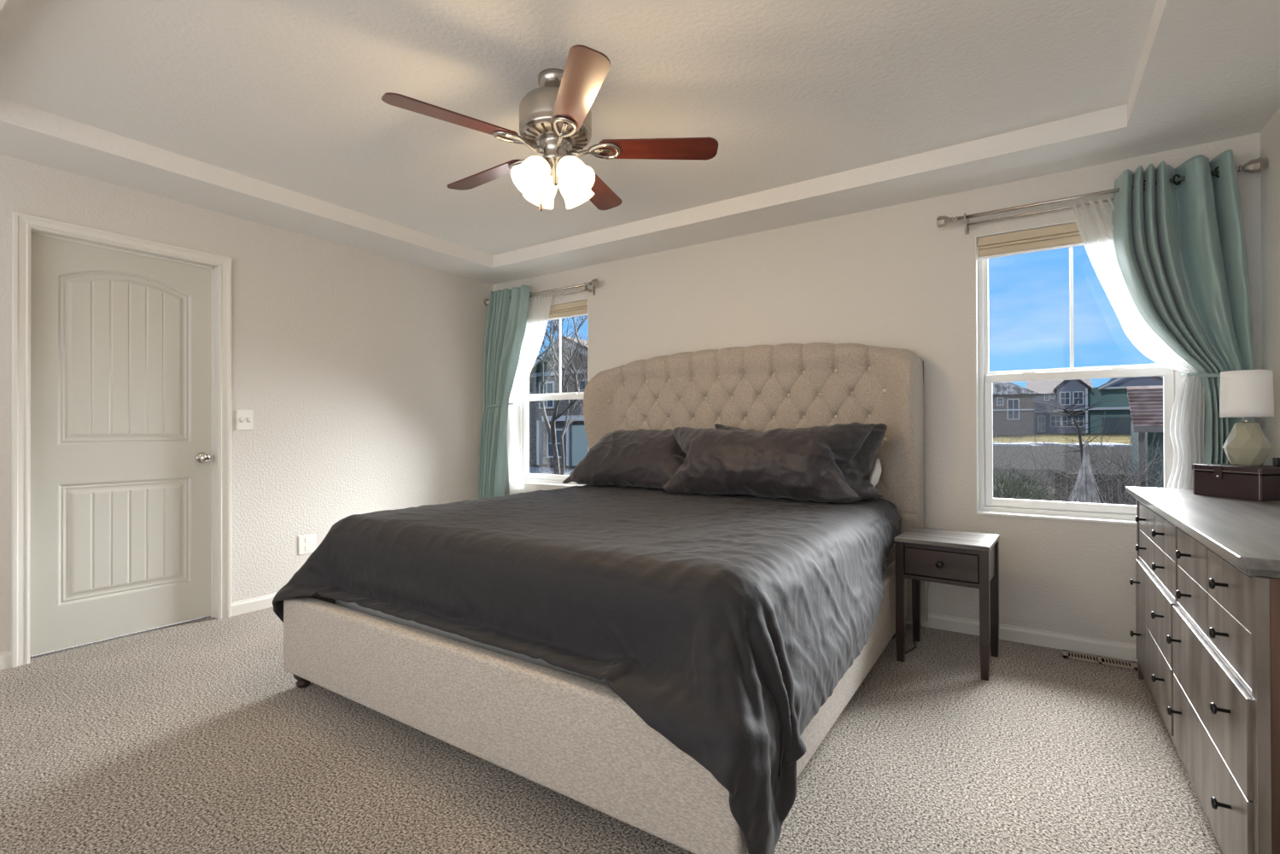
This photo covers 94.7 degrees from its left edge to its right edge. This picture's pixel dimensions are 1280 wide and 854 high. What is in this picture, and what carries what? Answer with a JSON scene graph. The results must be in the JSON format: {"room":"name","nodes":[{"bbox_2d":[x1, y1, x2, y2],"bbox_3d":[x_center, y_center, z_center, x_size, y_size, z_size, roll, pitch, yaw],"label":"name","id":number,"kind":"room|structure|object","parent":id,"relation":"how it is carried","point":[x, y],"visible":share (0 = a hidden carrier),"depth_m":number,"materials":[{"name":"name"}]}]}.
{"room":"bedroom","nodes":[
{"label":"bedroom","id":0,"kind":"room"},
{"bbox_2d":[0,153,492,652],"bbox_3d":[-2.874,-0.102,3.123,0.115,2.700,5.400,0,0,34],"label":"wall","id":1,"kind":"structure","parent":0,"point":[359,372],"depth_m":3.98,"materials":[{"name":"white paint"}]},
{"bbox_2d":[0,650,11,670],"bbox_3d":[-3.655,1.104,1.823,0.013,0.080,2.376,0,0,34],"label":"baseboard","id":2,"kind":"structure","parent":1,"relation":"attached to","point":[5,657],"depth_m":2.79,"materials":[{"name":"white wood"}]},
{"bbox_2d":[11,210,231,667],"bbox_3d":[-2.790,0.058,3.232,0.136,2.180,0.924,0,0,34],"label":"door","id":3,"kind":"structure","parent":1,"relation":"in","point":[121,416],"depth_m":3.19,"materials":[{"name":"grey paint"}]},
{"bbox_2d":[235,409,253,430],"bbox_3d":[-2.445,-0.043,3.650,0.016,0.125,0.095,0,0,34],"label":"light switch","id":4,"kind":"object","parent":1,"relation":"attached to","point":[243,417],"visible":1,"depth_m":3.65,"materials":[{"name":"white plastic"}]},
{"bbox_2d":[231,592,276,616],"bbox_3d":[-1.904,1.112,4.455,0.013,0.080,2.100,0,0,34],"label":"baseboard","id":5,"kind":"structure","parent":1,"relation":"attached to","point":[265,601],"depth_m":3.67,"materials":[{"name":"white wood"}]},
{"bbox_2d":[298,533,315,555],"bbox_3d":[-2.235,0.788,3.965,0.008,0.125,0.115,0,0,34],"label":"wall outlet","id":6,"kind":"object","parent":1,"relation":"attached to","point":[306,543],"visible":0.93,"depth_m":3.96,"materials":[{"name":"white plastic"}]},
{"bbox_2d":[304,537,310,543],"bbox_3d":[-2.233,0.760,3.963,0.003,0.032,0.035,0,0,34],"label":"socket","id":7,"kind":"object","parent":6,"relation":"attached to","point":[307,540],"depth_m":3.96,"materials":[{"name":"white plastic"}]},
{"bbox_2d":[304,545,310,550],"bbox_3d":[-2.233,0.815,3.963,0.003,0.032,0.035,0,0,34],"label":"socket","id":8,"kind":"object","parent":6,"relation":"attached to","point":[306,547],"depth_m":3.96,"materials":[{"name":"white plastic"}]},
{"bbox_2d":[0,606,1222,853],"bbox_3d":[-0.841,1.196,1.718,5.414,0.120,5.520,0,0,34],"label":"floor","id":9,"kind":"structure","parent":0,"point":[194,736],"depth_m":1.95,"materials":[{"name":"carpet"}]},
{"bbox_2d":[283,342,924,853],"bbox_3d":[-0.005,0.302,2.986,2.294,1.674,2.403,0,0,34],"label":"bed","id":10,"kind":"object","parent":9,"relation":"on","point":[573,736],"visible":0.41,"depth_m":2.21,"materials":[{"name":"fabric"}]},
{"bbox_2d":[335,562,886,684],"bbox_3d":[-0.023,0.692,2.956,2.010,0.495,2.015,0,0,34],"label":"mattress","id":11,"kind":"object","parent":10,"relation":"on","point":[352,605],"visible":0.02,"depth_m":2.20,"materials":[{"name":"white fabric"}]},
{"bbox_2d":[272,484,900,853],"bbox_3d":[-0.054,0.740,2.888,2.312,0.712,2.334,0,0,34],"label":"duvet","id":12,"kind":"object","parent":11,"relation":"on","point":[726,623],"visible":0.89,"depth_m":1.90,"materials":[{"name":"black fabric"}]},
{"bbox_2d":[562,428,686,489],"bbox_3d":[0.016,0.203,3.937,1.043,0.382,0.508,0,0,34],"label":"pillow","id":13,"kind":"object","parent":12,"relation":"on","point":[642,458],"visible":0.7,"depth_m":3.76,"materials":[{"name":"grey fabric"}]},
{"bbox_2d":[660,421,874,502],"bbox_3d":[0.661,0.183,3.329,1.207,0.415,0.466,0,0,34],"label":"pillow","id":14,"kind":"object","parent":12,"relation":"on","point":[798,464],"visible":0.99,"depth_m":3.10,"materials":[{"name":"grey fabric"}]},
{"bbox_2d":[714,423,887,499],"bbox_3d":[0.875,0.184,3.398,1.028,0.414,0.475,0,0,34],"label":"pillow","id":15,"kind":"object","parent":12,"relation":"on","point":[856,471],"visible":0.15,"depth_m":3.13,"materials":[{"name":"grey fabric"}]},
{"bbox_2d":[894,526,999,680],"bbox_3d":[1.509,0.835,2.892,0.400,0.600,0.407,0,0,37],"label":"nightstand","id":16,"kind":"object","parent":9,"relation":"on","point":[963,558],"visible":1,"depth_m":2.80,"materials":[{"name":"black wood"}]},
{"bbox_2d":[905,579,916,654],"bbox_3d":[1.397,0.934,3.030,0.038,0.399,0.225,0,0,34],"label":"power cable","id":17,"kind":"object","parent":16,"relation":"hanging from","point":[913,648],"visible":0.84,"depth_m":3.09,"materials":[{"name":"black plastic"}]},
{"bbox_2d":[1062,649,1137,670],"bbox_3d":[2.226,1.128,2.857,0.290,0.008,0.105,0,0,34],"label":"floor vent","id":18,"kind":"object","parent":9,"relation":"in","point":[1067,654],"visible":0.96,"depth_m":2.85,"materials":[{"name":"beige metal"}]},
{"bbox_2d":[1125,486,1279,853],"bbox_3d":[1.937,0.700,1.837,0.487,0.858,1.795,0,0,34],"label":"dresser","id":19,"kind":"object","parent":9,"relation":"on","point":[1207,581],"visible":0.99,"depth_m":1.52,"materials":[{"name":"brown wood"}]},
{"bbox_2d":[1192,463,1279,501],"bbox_3d":[2.351,0.211,2.289,0.199,0.122,0.249,0,0,-6],"label":"storage box","id":20,"kind":"object","parent":19,"relation":"on","point":[1262,483],"visible":0.95,"depth_m":2.24,"materials":[{"name":"brown"}]},
{"bbox_2d":[1219,369,1274,466],"bbox_3d":[2.356,-0.033,2.291,0.155,0.366,0.143,0,0,34],"label":"table lamp","id":21,"kind":"object","parent":20,"relation":"on","point":[1245,394],"visible":1,"depth_m":2.25,"materials":[{"name":"beige ceramic"}]},
{"bbox_2d":[1272,457,1279,466],"bbox_3d":[2.448,0.133,2.247,0.045,0.032,0.040,0,0,34],"label":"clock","id":22,"kind":"object","parent":20,"relation":"on","point":[1276,461],"visible":1,"depth_m":2.24,"materials":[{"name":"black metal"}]},
{"bbox_2d":[0,0,1279,285],"bbox_3d":[-0.785,-1.430,1.736,4.954,0.250,5.400,0,0,34],"label":"ceiling","id":23,"kind":"structure","parent":0,"point":[271,113],"depth_m":2.50,"materials":[{"name":"white paint"}]},
{"bbox_2d":[381,44,718,210],"bbox_3d":[-0.374,-1.132,2.406,1.214,0.541,1.256,0,0,34],"label":"ceiling fan","id":24,"kind":"object","parent":23,"relation":"hanging from","point":[555,117],"visible":1,"depth_m":2.31,"materials":[{"name":"brown wood"}]},
{"bbox_2d":[492,132,1262,644],"bbox_3d":[0.764,-0.107,4.053,5.214,2.700,0.180,0,0,34],"label":"wall","id":25,"kind":"structure","parent":0,"point":[888,277],"depth_m":3.36,"materials":[{"name":"white paint"}]},
{"bbox_2d":[483,278,599,305],"bbox_3d":[-0.829,-1.095,4.924,1.259,0.099,0.139,0,0,34],"label":"curtain rod","id":26,"kind":"object","parent":25,"relation":"attached to","point":[594,283],"visible":0.54,"depth_m":4.71,"materials":[{"name":"silver metal"}]},
{"bbox_2d":[478,285,531,498],"bbox_3d":[-1.150,-0.025,5.067,0.549,2.315,0.215,0,0,34],"label":"curtain","id":27,"kind":"object","parent":26,"relation":"hanging from","point":[506,320],"visible":0.8,"depth_m":5.07,"materials":[{"name":"teal fabric"}]},
{"bbox_2d":[507,293,552,494],"bbox_3d":[-0.939,0.004,5.002,0.531,2.195,0.058,0,0,31],"label":"sheer curtain","id":28,"kind":"object","parent":26,"relation":"hanging from","point":[539,309],"visible":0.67,"depth_m":5.02,"materials":[{"name":"white fabric"}]},
{"bbox_2d":[515,298,588,486],"bbox_3d":[-0.724,-0.269,5.035,0.859,1.520,0.185,0,0,34],"label":"window","id":29,"kind":"structure","parent":25,"relation":"in","point":[522,412],"depth_m":5.19,"materials":[{"name":"white plastic"}]},
{"bbox_2d":[548,299,587,320],"bbox_3d":[-0.752,-0.966,4.999,0.843,0.114,0.048,0,0,34],"label":"roman shade","id":30,"kind":"object","parent":29,"relation":"attached to","point":[577,308],"visible":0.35,"depth_m":4.87,"materials":[{"name":"beige fabric"}]},
{"bbox_2d":[905,612,1137,661],"bbox_3d":[0.714,1.102,3.966,4.914,0.080,0.013,0,0,34],"label":"baseboard","id":31,"kind":"structure","parent":25,"relation":"attached to","point":[1026,635],"depth_m":3.05,"materials":[{"name":"white wood"}]},
{"bbox_2d":[975,220,1184,525],"bbox_3d":[2.244,-0.286,3.059,0.860,1.520,0.185,0,0,34],"label":"window","id":32,"kind":"structure","parent":25,"relation":"in","point":[986,504],"depth_m":3.15,"materials":[{"name":"white plastic"}]},
{"bbox_2d":[977,222,1083,259],"bbox_3d":[2.217,-0.983,3.024,0.844,0.114,0.048,0,0,34],"label":"roman shade","id":33,"kind":"object","parent":32,"relation":"attached to","point":[1066,235],"visible":0.58,"depth_m":3.11,"materials":[{"name":"beige fabric"}]},
{"bbox_2d":[936,157,1265,234],"bbox_3d":[2.181,-1.113,2.922,1.269,0.099,0.139,0,0,34],"label":"curtain rod","id":34,"kind":"object","parent":25,"relation":"attached to","point":[1257,165],"visible":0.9,"depth_m":2.97,"materials":[{"name":"silver metal"}]},
{"bbox_2d":[1071,197,1204,489],"bbox_3d":[2.379,-0.041,2.782,0.552,2.145,0.088,0,0,37],"label":"sheer curtain","id":35,"kind":"object","parent":34,"relation":"hanging from","point":[1094,222],"visible":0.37,"depth_m":2.78,"materials":[{"name":"white fabric"}]},
{"bbox_2d":[1112,149,1255,463],"bbox_3d":[2.474,-0.086,2.677,0.501,2.235,0.191,0,0,34],"label":"curtain","id":36,"kind":"object","parent":34,"relation":"hanging from","point":[1181,254],"visible":0.55,"depth_m":2.64,"materials":[{"name":"teal fabric"}]},
{"bbox_2d":[1260,106,1279,465],"bbox_3d":[1.315,-0.127,0.336,0.120,2.700,5.400,0,0,34],"label":"wall","id":37,"kind":"structure","parent":0,"point":[1270,134],"depth_m":2.50,"materials":[{"name":"white paint"}]},
{"label":"outside","id":38,"kind":"structure","parent":0,"visible":0},
{"bbox_2d":[529,463,1112,503],"bbox_3d":[27.869,0.979,76.293,150.000,4.561,149.500,0,0,34],"label":"ground","id":39,"kind":"structure","parent":38,"point":[534,464],"depth_m":32.59,"materials":[{"name":"brown soil"}]},
{"bbox_2d":[529,467,573,475],"bbox_3d":[-5.784,2.376,30.215,13.000,0.300,4.500,0,0,34],"label":"snow patch","id":40,"kind":"object","parent":39,"relation":"on","point":[544,469],"visible":0.02,"depth_m":29.81,"materials":[{"name":"grey snow"}]},
{"bbox_2d":[529,455,576,475],"bbox_3d":[-2.821,1.649,16.652,4.172,1.787,2.499,0,0,34],"label":"brush","id":41,"kind":"object","parent":39,"relation":"on","point":[555,470],"visible":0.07,"depth_m":16.49,"materials":[{"name":"grey plant"}]},
{"bbox_2d":[528,335,588,466],"bbox_3d":[-1.890,-1.353,36.914,9.900,7.573,9.050,0,0,34],"label":"house","id":42,"kind":"structure","parent":39,"relation":"on","point":[575,441],"depth_m":34.64,"materials":[{"name":"grey"}]},
{"bbox_2d":[537,315,587,474],"bbox_3d":[-2.964,-1.028,16.799,4.826,7.082,3.332,0,0,25],"label":"bare tree","id":43,"kind":"object","parent":39,"relation":"on","point":[551,429],"visible":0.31,"depth_m":16.30,"materials":[{"name":"grey plant"}]},
{"bbox_2d":[545,331,587,474],"bbox_3d":[-2.465,-0.890,25.159,2.839,6.610,3.911,0,0,34],"label":"bare tree","id":44,"kind":"object","parent":39,"relation":"on","point":[568,385],"visible":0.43,"depth_m":24.61,"materials":[{"name":"grey plant"}]},
{"bbox_2d":[993,467,1054,501],"bbox_3d":[6.244,1.567,9.922,1.470,1.824,1.173,0,0,34],"label":"evergreen shrub","id":45,"kind":"object","parent":39,"relation":"on","point":[1015,488],"visible":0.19,"depth_m":9.77,"materials":[{"name":"green plant"}]},
{"bbox_2d":[993,432,1130,444],"bbox_3d":[47.720,1.006,53.775,52.000,1.297,35.000,0,0,34],"label":"lawn","id":46,"kind":"structure","parent":39,"relation":"on","point":[1057,437],"depth_m":53.98,"materials":[{"name":"yellow plant"}]},
{"bbox_2d":[992,381,1039,434],"bbox_3d":[37.452,-2.254,65.722,11.700,6.600,4.500,0,0,34],"label":"house","id":47,"kind":"structure","parent":46,"relation":"on","point":[1008,408],"depth_m":62.23,"materials":[{"name":"grey"}]},
{"bbox_2d":[1026,375,1163,433],"bbox_3d":[51.499,-2.368,66.345,13.400,6.783,11.900,0,0,34],"label":"house","id":48,"kind":"structure","parent":46,"relation":"on","point":[1065,393],"depth_m":62.67,"materials":[{"name":"grey"}]},
{"bbox_2d":[1021,385,1124,492],"bbox_3d":[5.747,0.989,7.898,1.114,3.077,0.566,0,0,34],"label":"bare tree","id":49,"kind":"object","parent":39,"relation":"on","point":[1076,423],"visible":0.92,"depth_m":7.81,"materials":[{"name":"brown plant"}]},
{"bbox_2d":[993,411,1163,505],"bbox_3d":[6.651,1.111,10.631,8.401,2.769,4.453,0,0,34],"label":"brush","id":50,"kind":"object","parent":39,"relation":"on","point":[1143,460],"visible":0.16,"depth_m":10.06,"materials":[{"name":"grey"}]},
{"bbox_2d":[1067,438,1104,503],"bbox_3d":[5.384,1.348,7.117,1.683,2.418,1.288,0,0,34],"label":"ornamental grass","id":51,"kind":"object","parent":39,"relation":"on","point":[1084,488],"depth_m":7.10,"materials":[{"name":"grey plant"}]},
{"bbox_2d":[1054,472,1145,505],"bbox_3d":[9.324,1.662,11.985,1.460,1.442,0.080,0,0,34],"label":"bush","id":52,"kind":"object","parent":39,"relation":"on","point":[1062,476],"visible":0.13,"depth_m":11.91,"materials":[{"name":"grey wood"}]},
{"bbox_2d":[1126,385,1163,487],"bbox_3d":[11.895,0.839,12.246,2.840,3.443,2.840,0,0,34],"label":"house","id":53,"kind":"structure","parent":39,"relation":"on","point":[1145,402],"depth_m":12.02,"materials":[{"name":"wood"}]},
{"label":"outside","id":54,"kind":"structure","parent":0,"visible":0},
{"bbox_2d":[993,444,1131,488],"bbox_3d":[30.272,1.832,27.546,52.000,1.098,28.000,0,0,34],"label":"street","id":55,"kind":"structure","parent":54,"point":[1011,449],"depth_m":31.93,"materials":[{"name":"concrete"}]},
{"bbox_2d":[993,441,1130,446],"bbox_3d":[29.178,1.289,45.100,13.481,0.264,3.168,0,0,34],"label":"snow bank","id":56,"kind":"object","parent":55,"relation":"on","point":[1024,443],"visible":0.52,"depth_m":43.69,"materials":[{"name":"grey snow"}]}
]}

